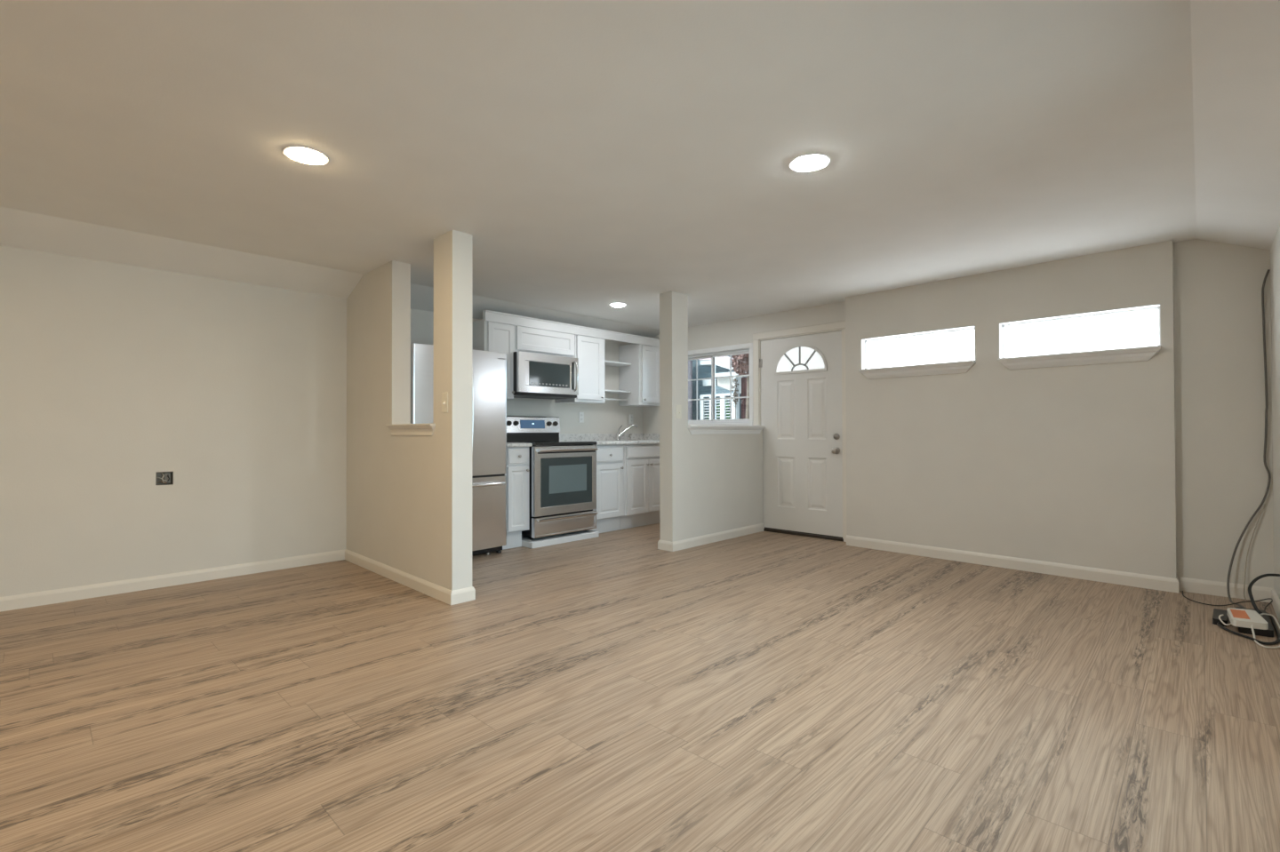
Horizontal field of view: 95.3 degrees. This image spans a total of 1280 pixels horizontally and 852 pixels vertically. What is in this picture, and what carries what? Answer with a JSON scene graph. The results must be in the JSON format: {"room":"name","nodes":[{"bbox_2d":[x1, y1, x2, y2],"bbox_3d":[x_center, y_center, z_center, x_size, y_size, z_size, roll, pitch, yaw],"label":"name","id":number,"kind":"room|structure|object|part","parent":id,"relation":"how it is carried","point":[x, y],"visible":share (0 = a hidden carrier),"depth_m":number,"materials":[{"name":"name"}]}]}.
{"room":"empty living room","nodes":[
{"label":"empty living room","id":0,"kind":"room"},
{"bbox_2d":[0,245,642,597],"bbox_3d":[-2.371,0.017,5.005,0.120,2.220,7.320,-1,-1,44],"label":"wall","id":1,"kind":"structure","parent":0,"point":[114,376],"depth_m":4.01,"materials":[{"name":"paint"}]},
{"bbox_2d":[155,472,173,485],"bbox_3d":[-3.276,0.360,4.015,0.054,0.087,0.090,-1,-1,44],"label":"electrical box","id":2,"kind":"object","parent":1,"relation":"attached to","point":[162,478],"visible":0.98,"depth_m":4.02,"materials":[{"name":"grey metal"}]},
{"bbox_2d":[0,549,345,612],"bbox_3d":[-3.646,1.054,3.572,0.014,0.083,3.500,-1,-1,44],"label":"baseboard","id":3,"kind":"structure","parent":1,"relation":"attached to","point":[17,602],"depth_m":3.96,"materials":[{"name":"paint"}]},
{"bbox_2d":[472,320,514,399],"bbox_3d":[-1.434,-0.625,5.619,0.385,0.728,0.325,-1,-1,44],"label":"upper cabinet","id":4,"kind":"object","parent":1,"relation":"attached to","point":[486,336],"visible":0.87,"depth_m":5.52,"materials":[{"name":"paint"}]},
{"bbox_3d":[-1.312,-0.631,5.521,0.019,0.678,0.285,-1,-1,44],"label":"door","id":5,"kind":"part","parent":4,"relation":"part of","materials":[{"name":"paint"}]},
{"bbox_2d":[514,325,574,358],"bbox_3d":[-1.069,-0.848,6.021,0.358,0.275,0.750,-1,-1,44],"label":"upper cabinet","id":6,"kind":"object","parent":1,"relation":"attached to","point":[527,340],"visible":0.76,"depth_m":5.87,"materials":[{"name":"paint"}]},
{"bbox_2d":[513,351,578,399],"bbox_3d":[-1.036,-0.501,5.945,0.501,0.414,0.740,-1,-1,44],"label":"microwave","id":7,"kind":"object","parent":6,"relation":"attached to","point":[536,376],"visible":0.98,"depth_m":5.78,"materials":[{"name":"silver metal"}]},
{"bbox_3d":[-0.660,-0.516,6.020,0.064,0.321,0.022,-1,-1,44],"label":"handle","id":8,"kind":"part","parent":7,"relation":"part of","materials":[{"name":"metal"}]},
{"bbox_2d":[482,310,659,347],"bbox_3d":[-0.580,-1.017,6.295,0.048,0.097,2.481,-1,-1,44],"label":"fascia board","id":9,"kind":"object","parent":6,"relation":"attached to","point":[488,316],"visible":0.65,"depth_m":6.07,"materials":[{"name":"paint"}]},
{"bbox_2d":[555,335,605,404],"bbox_3d":[-0.645,-0.618,6.439,0.385,0.728,0.434,-1,-1,44],"label":"upper cabinet","id":10,"kind":"object","parent":1,"relation":"attached to","point":[589,351],"visible":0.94,"depth_m":6.33,"materials":[{"name":"paint"}]},
{"bbox_3d":[-0.542,-0.625,6.321,0.019,0.678,0.365,-1,-1,44],"label":"door","id":11,"kind":"part","parent":10,"relation":"part of","materials":[{"name":"paint"}]},
{"bbox_2d":[578,412,583,423],"bbox_3d":[-0.670,-0.100,6.679,0.009,0.120,0.072,-1,-1,44],"label":"wall outlet","id":12,"kind":"object","parent":1,"relation":"attached to","point":[580,414],"visible":1,"depth_m":6.67,"materials":[{"name":"white plastic"}]},
{"bbox_2d":[604,360,631,367],"bbox_3d":[-0.350,-0.733,6.834,0.263,0.018,0.537,-1,-1,44],"label":"shelf","id":13,"kind":"object","parent":1,"relation":"attached to","point":[606,363],"visible":0.68,"depth_m":6.83,"materials":[{"name":"paint"}]},
{"bbox_2d":[604,389,631,393],"bbox_3d":[-0.350,-0.403,6.830,0.263,0.018,0.537,-1,-1,44],"label":"shelf","id":14,"kind":"object","parent":1,"relation":"attached to","point":[606,390],"visible":0.68,"depth_m":6.81,"materials":[{"name":"paint"}]},
{"bbox_2d":[629,414,633,423],"bbox_3d":[-0.109,-0.086,7.263,0.009,0.120,0.072,-1,-1,44],"label":"wall outlet","id":15,"kind":"object","parent":1,"relation":"attached to","point":[631,417],"visible":1,"depth_m":7.26,"materials":[{"name":"white plastic"}]},
{"bbox_2d":[618,344,659,407],"bbox_3d":[0.027,-0.612,7.137,0.385,0.728,0.419,-1,-1,44],"label":"upper cabinet","id":16,"kind":"object","parent":1,"relation":"attached to","point":[641,378],"visible":0.94,"depth_m":6.99,"materials":[{"name":"paint"}]},
{"bbox_2d":[605,398,629,401],"bbox_3d":[-0.330,-0.317,6.812,0.040,0.047,0.534,-1,-1,44],"label":"towel bar","id":17,"kind":"object","parent":16,"relation":"attached to","point":[607,399],"visible":0.57,"depth_m":6.88,"materials":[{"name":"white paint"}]},
{"bbox_3d":[0.132,-0.619,7.021,0.019,0.678,0.310,-1,-1,44],"label":"door","id":18,"kind":"part","parent":16,"relation":"part of","materials":[{"name":"paint"}]},
{"bbox_2d":[345,230,472,591],"bbox_3d":[-1.747,-0.077,4.260,1.816,2.370,0.137,-1,-1,45],"label":"wall","id":19,"kind":"structure","parent":0,"point":[409,498],"depth_m":4.03,"materials":[{"name":"paint"}]},
{"bbox_2d":[344,549,475,605],"bbox_3d":[-1.739,1.056,4.243,1.828,0.083,0.165,-1,-1,45],"label":"baseboard","id":20,"kind":"structure","parent":19,"relation":"attached to","point":[445,596],"depth_m":3.90,"materials":[{"name":"paint"}]},
{"bbox_2d":[385,424,435,435],"bbox_3d":[-1.514,0.025,4.018,0.696,0.076,0.202,-1,-1,44],"label":"trim","id":21,"kind":"structure","parent":19,"relation":"attached to","point":[400,429],"depth_m":3.93,"materials":[{"name":"paint"}]},
{"bbox_2d":[441,392,447,412],"bbox_3d":[-1.218,-0.147,3.628,0.066,0.122,0.018,-1,-1,44],"label":"light switch","id":22,"kind":"object","parent":19,"relation":"attached to","point":[444,396],"visible":1,"depth_m":3.63,"materials":[{"name":"beige plastic"}]},
{"bbox_2d":[0,523,1279,851],"bbox_3d":[-0.359,1.143,3.079,5.670,0.120,7.550,-1,-1,44],"label":"floor","id":23,"kind":"structure","parent":0,"point":[612,692],"depth_m":2.20,"materials":[{"name":"brown wood"}]},
{"bbox_2d":[410,343,506,555],"bbox_3d":[-1.670,0.233,4.992,0.785,1.745,0.885,-1,-1,44],"label":"refrigerator","id":24,"kind":"object","parent":23,"relation":"on","point":[489,369],"visible":0.33,"depth_m":4.92,"materials":[{"name":"metal"}]},
{"bbox_3d":[-1.637,-0.112,4.653,0.108,1.048,0.440,-1,-1,44],"label":"door","id":25,"kind":"part","parent":24,"relation":"part of","materials":[{"name":"metal"}]},
{"bbox_3d":[-1.385,-0.097,4.782,0.077,0.823,0.022,-1,-1,44],"label":"handle","id":26,"kind":"part","parent":24,"relation":"part of","materials":[{"name":"metal"}]},
{"bbox_3d":[-1.425,0.490,4.753,0.087,0.026,0.775,-1,-1,44],"label":"handle","id":27,"kind":"part","parent":24,"relation":"part of","materials":[{"name":"metal"}]},
{"bbox_3d":[-1.481,0.733,4.805,0.108,0.604,0.885,-1,-1,44],"label":"freezer drawer","id":28,"kind":"part","parent":24,"relation":"part of","materials":[{"name":"metal"}]},
{"bbox_3d":[-1.328,-0.110,4.974,0.108,1.048,0.440,-1,-1,44],"label":"door","id":29,"kind":"part","parent":24,"relation":"part of","materials":[{"name":"metal"}]},
{"bbox_2d":[502,447,529,550],"bbox_3d":[-1.327,0.650,5.474,0.719,0.919,0.263,-1,-1,44],"label":"base cabinet","id":30,"kind":"object","parent":23,"relation":"on","point":[517,474],"visible":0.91,"depth_m":5.25,"materials":[{"name":"paint"}]},
{"bbox_3d":[-1.099,0.273,5.252,0.023,0.143,0.213,-1,-1,44],"label":"drawer","id":31,"kind":"part","parent":30,"relation":"part of","materials":[{"name":"paint"}]},
{"bbox_3d":[-1.100,0.651,5.250,0.019,0.572,0.213,-1,-1,44],"label":"door","id":32,"kind":"part","parent":30,"relation":"part of","materials":[{"name":"paint"}]},
{"bbox_2d":[506,442,532,447],"bbox_3d":[-1.332,0.135,5.482,0.711,0.111,0.270,-1,-1,44],"label":"countertop","id":33,"kind":"structure","parent":30,"relation":"on","point":[508,444],"depth_m":5.25,"materials":[{"name":"stone"}]},
{"bbox_2d":[521,529,599,548],"bbox_3d":[-0.963,1.085,5.809,0.755,0.055,0.808,-1,-1,44],"label":"platform","id":34,"kind":"object","parent":23,"relation":"on","point":[565,538],"visible":0.46,"depth_m":5.53,"materials":[{"name":"paint"}]},
{"bbox_2d":[506,416,598,539],"bbox_3d":[-0.931,0.477,5.831,0.750,1.160,0.787,-1,-1,44],"label":"electric range","id":35,"kind":"object","parent":34,"relation":"on","point":[563,474],"visible":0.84,"depth_m":5.61,"materials":[{"name":"silver metal"}]},
{"bbox_2d":[506,440,596,446],"bbox_3d":[-0.938,0.171,5.821,0.680,0.032,0.760,-1,-1,44],"label":"cooktop","id":36,"kind":"object","parent":35,"relation":"in","point":[534,443],"depth_m":5.61,"materials":[{"name":"black glass"}]},
{"bbox_3d":[-0.715,0.936,5.600,0.045,0.177,0.754,-1,-1,44],"label":"storage drawer","id":37,"kind":"part","parent":35,"relation":"part of","materials":[{"name":"metal"}]},
{"bbox_3d":[-0.716,0.511,5.604,0.045,0.640,0.754,-1,-1,44],"label":"oven door","id":38,"kind":"part","parent":35,"relation":"part of","materials":[{"name":"metal"}]},
{"bbox_3d":[-0.695,0.527,5.598,0.004,0.450,0.628,-1,-1,44],"label":"oven glass","id":39,"kind":"part","parent":35,"relation":"part of","materials":[{"name":"black glass"}]},
{"bbox_3d":[-0.680,0.872,5.589,0.026,0.030,0.715,-1,-1,44],"label":"handle","id":40,"kind":"part","parent":35,"relation":"part of","materials":[{"name":"metal"}]},
{"bbox_3d":[-0.678,0.226,5.587,0.041,0.030,0.707,-1,-1,44],"label":"handle","id":41,"kind":"part","parent":35,"relation":"part of","materials":[{"name":"metal"}]},
{"bbox_2d":[589,444,623,533],"bbox_3d":[-0.547,0.657,6.284,0.719,0.919,0.442,-1,-1,44],"label":"base cabinet","id":42,"kind":"object","parent":23,"relation":"on","point":[610,459],"visible":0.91,"depth_m":6.07,"materials":[{"name":"paint"}]},
{"bbox_3d":[-0.321,0.672,6.059,0.019,0.553,0.380,-1,-1,44],"label":"door","id":43,"kind":"part","parent":42,"relation":"part of","materials":[{"name":"paint"}]},
{"bbox_3d":[-0.320,0.298,6.061,0.023,0.150,0.380,-1,-1,44],"label":"drawer","id":44,"kind":"part","parent":42,"relation":"part of","materials":[{"name":"paint"}]},
{"bbox_2d":[619,443,660,529],"bbox_3d":[-0.049,0.661,6.804,0.715,0.919,0.991,-1,-1,44],"label":"base cabinet","id":45,"kind":"object","parent":23,"relation":"on","point":[642,492],"visible":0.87,"depth_m":6.42,"materials":[{"name":"paint"}]},
{"bbox_2d":[559,433,659,445],"bbox_3d":[-0.207,0.145,6.650,0.711,0.111,1.443,-1,-1,44],"label":"countertop","id":46,"kind":"structure","parent":45,"relation":"on","point":[601,439],"depth_m":6.73,"materials":[{"name":"stone"}]},
{"bbox_2d":[615,424,638,440],"bbox_3d":[-0.164,0.076,6.965,0.279,0.190,0.077,0,-1,-20],"label":"kitchen faucet","id":47,"kind":"object","parent":46,"relation":"on","point":[618,436],"visible":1,"depth_m":6.93,"materials":[{"name":"silver metal"}]},
{"bbox_3d":[-0.148,0.062,6.953,0.257,0.162,0.033,0,-1,-18],"label":"spout","id":48,"kind":"part","parent":47,"relation":"part of","materials":[{"name":"silver metal"}]},
{"bbox_3d":[-0.026,0.662,6.365,0.019,0.588,0.330,-1,-1,44],"label":"door","id":49,"kind":"part","parent":45,"relation":"part of","materials":[{"name":"paint"}]},
{"bbox_3d":[0.209,0.664,6.609,0.019,0.588,0.333,-1,-1,44],"label":"door","id":50,"kind":"part","parent":45,"relation":"part of","materials":[{"name":"paint"}]},
{"bbox_2d":[1212,608,1228,626],"bbox_3d":[3.220,1.060,3.236,0.276,0.032,0.058,0,-1,-44],"label":"power adapter","id":51,"kind":"object","parent":23,"relation":"on","point":[1217,612],"visible":0.94,"depth_m":3.19,"materials":[{"name":"black plastic"}]},
{"bbox_2d":[1218,615,1231,625],"bbox_3d":[3.135,1.039,3.131,0.043,0.035,0.170,0,-1,29],"label":"cord","id":52,"kind":"object","parent":51,"relation":"on","point":[1220,616],"visible":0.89,"depth_m":3.11,"materials":[{"name":"white plastic"}]},
{"bbox_2d":[1182,591,1272,610],"bbox_3d":[3.575,1.061,3.557,0.402,0.033,0.306,-1,-1,44],"label":"wire","id":53,"kind":"object","parent":23,"relation":"on","point":[1182,591],"visible":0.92,"depth_m":3.50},
{"bbox_2d":[1216,612,1279,645],"bbox_3d":[3.268,1.063,3.143,0.230,0.021,0.716,-1,-1,44],"label":"cable","id":54,"kind":"object","parent":23,"relation":"on","point":[1277,641],"visible":0.88,"depth_m":2.98,"materials":[{"name":"black rubber"}]},
{"bbox_2d":[1235,607,1274,638],"bbox_3d":[3.319,1.057,3.156,0.128,0.036,0.470,-1,-1,44],"label":"modem","id":55,"kind":"object","parent":23,"relation":"on","point":[1269,633],"visible":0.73,"depth_m":3.01,"materials":[{"name":"black plastic"}]},
{"bbox_2d":[1227,608,1268,630],"bbox_3d":[3.219,1.022,3.108,0.135,0.033,0.297,-1,-1,36],"label":"router","id":56,"kind":"object","parent":55,"relation":"on","point":[1241,618],"visible":1,"depth_m":3.04,"materials":[{"name":"plastic"}]},
{"bbox_2d":[1248,574,1279,615],"bbox_3d":[3.487,0.935,3.282,0.211,0.205,0.097,0,-1,-21],"label":"electrical cable","id":57,"kind":"object","parent":55,"relation":"on","point":[1257,579],"visible":0.98,"depth_m":3.29,"materials":[{"name":"black rubber"}]},
{"bbox_2d":[1250,613,1279,648],"bbox_3d":[3.225,1.045,2.999,0.123,0.057,0.560,-1,-1,44],"label":"cable","id":58,"kind":"object","parent":23,"relation":"on","point":[1276,620],"visible":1,"depth_m":2.94,"materials":[{"name":"white plastic"}]},
{"bbox_2d":[0,0,1279,337],"bbox_3d":[-0.382,-1.242,3.086,5.710,0.450,7.540,-1,-1,44],"label":"ceiling","id":59,"kind":"structure","parent":0,"point":[593,155],"depth_m":2.47,"materials":[{"name":"paint"}]},
{"bbox_2d":[281,145,330,166],"bbox_3d":[-1.500,-1.210,2.624,0.190,0.012,0.190,-1,-1,44],"label":"recessed light","id":60,"kind":"object","parent":59,"relation":"in","point":[297,154],"visible":1,"depth_m":2.61,"materials":[{"name":"white paint"}]},
{"bbox_2d":[288,148,324,163],"bbox_3d":[-1.500,-1.210,2.624,0.144,0.010,0.144,-1,-1,44],"label":"diffuser","id":61,"kind":"object","parent":60,"relation":"attached to","point":[301,156],"depth_m":2.61,"materials":[{"name":"white plastic"}]},
{"bbox_2d":[608,303,627,307],"bbox_3d":[-0.216,-1.182,5.716,0.184,0.012,0.184,-1,-1,44],"label":"recessed light","id":62,"kind":"object","parent":59,"relation":"in","point":[615,305],"visible":1,"depth_m":5.68,"materials":[{"name":"white paint"}]},
{"bbox_2d":[610,304,624,307],"bbox_3d":[-0.216,-1.181,5.716,0.138,0.010,0.138,-1,-1,44],"label":"diffuser","id":63,"kind":"object","parent":62,"relation":"attached to","point":[612,305],"depth_m":5.69,"materials":[{"name":"white plastic"}]},
{"bbox_2d":[788,152,831,172],"bbox_3d":[0.786,-1.216,2.706,0.190,0.009,0.190,-1,-1,44],"label":"recessed light","id":64,"kind":"object","parent":59,"relation":"in","point":[809,164],"visible":1,"depth_m":2.69,"materials":[{"name":"white paint"}]},
{"bbox_2d":[793,156,825,170],"bbox_3d":[0.786,-1.216,2.706,0.144,0.007,0.144,-1,-1,44],"label":"diffuser","id":65,"kind":"object","parent":64,"relation":"attached to","point":[808,163],"depth_m":2.70,"materials":[{"name":"white plastic"}]},
{"bbox_2d":[659,290,763,542],"bbox_3d":[0.742,-0.068,5.721,0.147,2.370,1.472,-1,-1,44],"label":"wall partition","id":66,"kind":"structure","parent":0,"point":[709,484],"depth_m":5.30,"materials":[{"name":"paint"}]},
{"bbox_2d":[676,405,681,418],"bbox_3d":[0.350,-0.128,5.196,0.018,0.122,0.070,-1,-1,44],"label":"light switch","id":67,"kind":"object","parent":66,"relation":"attached to","point":[678,407],"visible":1,"depth_m":5.20,"materials":[{"name":"white plastic"}]},
{"bbox_2d":[657,523,764,551],"bbox_3d":[0.739,1.066,5.704,0.175,0.083,1.486,-1,-1,44],"label":"baseboard","id":68,"kind":"structure","parent":66,"relation":"attached to","point":[684,544],"depth_m":5.48,"materials":[{"name":"paint"}]},
{"bbox_2d":[687,424,764,434],"bbox_3d":[0.820,0.037,5.788,0.205,0.084,1.265,-1,-1,44],"label":"trim","id":69,"kind":"structure","parent":66,"relation":"attached to","point":[693,429],"depth_m":5.65,"materials":[{"name":"white paint"}]},
{"bbox_2d":[642,301,845,433],"bbox_3d":[1.066,-0.055,6.513,2.900,2.380,0.120,-1,-1,44],"label":"wall","id":70,"kind":"structure","parent":0,"point":[740,331],"depth_m":6.37,"materials":[{"name":"paint"}]},
{"bbox_2d":[688,343,752,425],"bbox_3d":[0.819,-0.438,6.716,1.190,0.910,0.125,-1,-1,44],"label":"window","id":71,"kind":"structure","parent":70,"relation":"in","point":[712,353],"depth_m":6.60,"materials":[{"name":"plastic"}]},
{"bbox_2d":[688,360,711,420],"bbox_3d":[0.676,-0.430,6.907,0.486,0.716,0.008,-1,-1,44],"label":"grille","id":72,"kind":"object","parent":71,"relation":"attached to","point":[697,379],"depth_m":6.90,"materials":[{"name":"plastic"}]},
{"bbox_3d":[0.676,-0.430,6.907,0.534,0.764,0.016,-1,-1,44],"label":"sash","id":73,"kind":"part","parent":71,"relation":"part of","materials":[{"name":"glass"}]},
{"bbox_3d":[1.021,-0.435,6.553,0.537,0.764,0.016,-1,-1,44],"label":"sash","id":74,"kind":"part","parent":71,"relation":"part of","materials":[{"name":"glass"}]},
{"bbox_2d":[712,355,749,419],"bbox_3d":[1.020,-0.435,6.553,0.489,0.716,0.008,-1,-1,44],"label":"grille","id":75,"kind":"object","parent":71,"relation":"attached to","point":[714,356],"depth_m":6.63,"materials":[{"name":"plastic"}]},
{"bbox_2d":[752,320,846,542],"bbox_3d":[1.626,0.055,5.919,1.071,2.105,0.158,-1,-1,44],"label":"door","id":76,"kind":"structure","parent":70,"relation":"in","point":[799,373],"depth_m":5.88,"materials":[{"name":"paint"}]},
{"bbox_3d":[1.621,-0.684,5.913,0.546,0.246,0.004,-1,-1,44],"label":"fanlight pane","id":77,"kind":"part","parent":76,"relation":"part of","materials":[{"name":"grey"}]},
{"bbox_3d":[1.619,-0.683,5.911,0.590,0.292,0.015,-1,-1,44],"label":"fanlight frame","id":78,"kind":"part","parent":76,"relation":"part of","materials":[{"name":"paint"}]},
{"bbox_3d":[1.878,0.238,5.613,0.068,0.068,0.070,-1,-1,44],"label":"knob","id":79,"kind":"part","parent":76,"relation":"part of","materials":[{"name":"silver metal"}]},
{"bbox_2d":[845,240,1176,578],"bbox_3d":[2.774,-0.078,4.683,0.220,2.380,2.251,0,-1,-44],"label":"wall","id":80,"kind":"structure","parent":0,"point":[1076,465],"depth_m":4.41,"materials":[{"name":"paint"}]},
{"bbox_2d":[858,325,975,379],"bbox_3d":[2.366,-0.611,4.998,0.181,0.371,0.939,0,-1,-44],"label":"window","id":81,"kind":"structure","parent":80,"relation":"in","point":[946,351],"depth_m":5.00,"materials":[{"name":"glass"}]},
{"bbox_3d":[2.323,-0.469,4.952,0.056,0.088,0.935,0,-1,-44],"label":"sill","id":82,"kind":"part","parent":81,"relation":"part of","materials":[{"name":"white paint"}]},
{"bbox_3d":[2.412,-0.652,5.046,0.008,0.247,0.895,0,-1,-44],"label":"pane","id":83,"kind":"part","parent":81,"relation":"part of","materials":[{"name":"grey"}]},
{"bbox_2d":[846,536,1273,602],"bbox_3d":[2.861,1.045,4.447,2.689,0.089,0.112,-1,-1,44],"label":"baseboard","id":84,"kind":"structure","parent":80,"relation":"attached to","point":[1087,573],"depth_m":4.16,"materials":[{"name":"paint"}]},
{"bbox_2d":[997,304,1161,369],"bbox_3d":[3.136,-0.618,4.208,0.181,0.370,0.942,0,-1,-44],"label":"window","id":85,"kind":"structure","parent":80,"relation":"in","point":[1128,334],"depth_m":4.20,"materials":[{"name":"glass"}]},
{"bbox_3d":[3.093,-0.477,4.162,0.056,0.088,0.938,0,-1,-44],"label":"sill","id":86,"kind":"part","parent":85,"relation":"part of","materials":[{"name":"white paint"}]},
{"bbox_3d":[3.182,-0.659,4.256,0.008,0.246,0.898,0,-1,-44],"label":"pane","id":87,"kind":"part","parent":85,"relation":"part of","materials":[{"name":"grey"}]},
{"bbox_2d":[1173,239,1274,591],"bbox_3d":[3.723,-0.090,3.770,0.481,2.380,0.120,-1,-1,41],"label":"wall","id":88,"kind":"structure","parent":0,"point":[1222,476],"depth_m":3.71,"materials":[{"name":"paint"}]},
{"bbox_2d":[1243,504,1265,599],"bbox_3d":[3.787,0.775,3.597,0.106,0.596,0.030,0,-1,19],"label":"cable","id":89,"kind":"object","parent":88,"relation":"attached to","point":[1265,504],"visible":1,"depth_m":3.61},
{"bbox_2d":[1270,224,1279,599],"bbox_3d":[1.550,-0.058,1.076,0.120,2.270,7.100,-1,-1,44],"label":"wall","id":90,"kind":"structure","parent":0,"point":[1275,250],"depth_m":3.37,"materials":[{"name":"paint"}]},
{"bbox_2d":[1226,269,1271,607],"bbox_3d":[3.618,0.062,3.512,0.456,2.042,0.182,0,-1,-33],"label":"coaxial cable","id":91,"kind":"object","parent":90,"relation":"attached to","point":[1268,270],"visible":0.92,"depth_m":3.57,"materials":[{"name":"black rubber"}]},
{"bbox_2d":[1271,588,1279,623],"bbox_3d":[3.406,1.030,3.087,0.014,0.089,1.285,-1,-1,44],"label":"baseboard","id":92,"kind":"structure","parent":90,"relation":"attached to","point":[1276,603],"depth_m":3.36,"materials":[{"name":"paint"}]},
{"label":"outside","id":93,"kind":"structure","parent":0,"visible":0},
{"bbox_3d":[0.670,1.315,2.121,30.000,0.210,28.000,-1,-1,44],"label":"ground","id":94,"kind":"structure","parent":93,"visible":0},
{"bbox_2d":[688,360,692,420],"bbox_3d":[0.045,-0.071,11.509,2.500,2.720,0.040,-1,-1,44],"label":"fence","id":95,"kind":"object","parent":94,"relation":"on","point":[690,363],"visible":0.02,"depth_m":10.65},
{"bbox_2d":[699,394,711,420],"bbox_3d":[1.207,0.352,10.637,0.255,1.850,0.040,-1,-1,44],"label":"screen","id":96,"kind":"object","parent":94,"relation":"on","point":[702,404],"visible":0.35,"depth_m":10.67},
{"bbox_2d":[706,400,729,419],"bbox_3d":[1.464,0.389,10.564,0.865,1.773,0.174,-1,-1,44],"label":"hedge","id":97,"kind":"object","parent":94,"relation":"on","point":[726,400],"visible":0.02,"depth_m":10.56,"materials":[{"name":"green plant"}]},
{"bbox_2d":[692,354,746,420],"bbox_3d":[1.070,-0.062,12.605,4.455,2.720,2.800,-1,-1,44],"label":"house","id":98,"kind":"structure","parent":94,"relation":"on","point":[723,363],"depth_m":10.65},
{"bbox_3d":[1.491,-1.082,10.486,0.820,0.257,0.280,-1,-1,44],"label":"gable trim","id":99,"kind":"part","parent":98,"relation":"part of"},
{"bbox_3d":[1.612,-0.728,10.477,0.460,0.305,0.120,-1,-1,44],"label":"panel","id":100,"kind":"part","parent":98,"relation":"part of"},
{"bbox_3d":[1.687,0.194,10.190,0.060,2.155,0.100,-1,-1,44],"label":"post","id":101,"kind":"part","parent":98,"relation":"part of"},
{"bbox_2d":[715,392,733,419],"bbox_3d":[1.490,0.348,10.364,0.462,1.850,0.040,-1,-1,44],"label":"screen","id":102,"kind":"object","parent":94,"relation":"on","point":[723,403],"visible":0.22,"depth_m":10.36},
{"bbox_2d":[731,377,738,419],"bbox_3d":[1.656,0.201,10.071,0.168,2.139,0.118,-1,-1,44],"label":"climbing plant","id":103,"kind":"object","parent":94,"relation":"on","point":[734,380],"visible":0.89,"depth_m":10.08,"materials":[{"name":"green plant"}]},
{"bbox_3d":[1.653,0.235,10.089,0.036,2.070,0.026,-1,-1,44],"label":"stem","id":104,"kind":"part","parent":103,"relation":"part of","materials":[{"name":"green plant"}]},
{"bbox_2d":[731,353,749,418],"bbox_3d":[1.789,-0.052,9.681,0.661,2.638,0.581,-1,-1,44],"label":"tree","id":105,"kind":"object","parent":94,"relation":"on","point":[740,366],"visible":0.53,"depth_m":9.66,"materials":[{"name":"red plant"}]},
{"bbox_3d":[1.786,-1.083,9.691,0.661,0.577,0.581,-1,-1,44],"label":"crown","id":106,"kind":"part","parent":105,"relation":"part of","materials":[{"name":"brown plant"}]},
{"bbox_2d":[741,377,746,419],"bbox_3d":[2.588,0.202,9.474,2.220,2.120,0.040,-1,-1,44],"label":"wooden fence","id":107,"kind":"object","parent":94,"relation":"on","point":[743,380],"visible":0.14,"depth_m":10.20,"materials":[{"name":"brown wood"}]}
]}

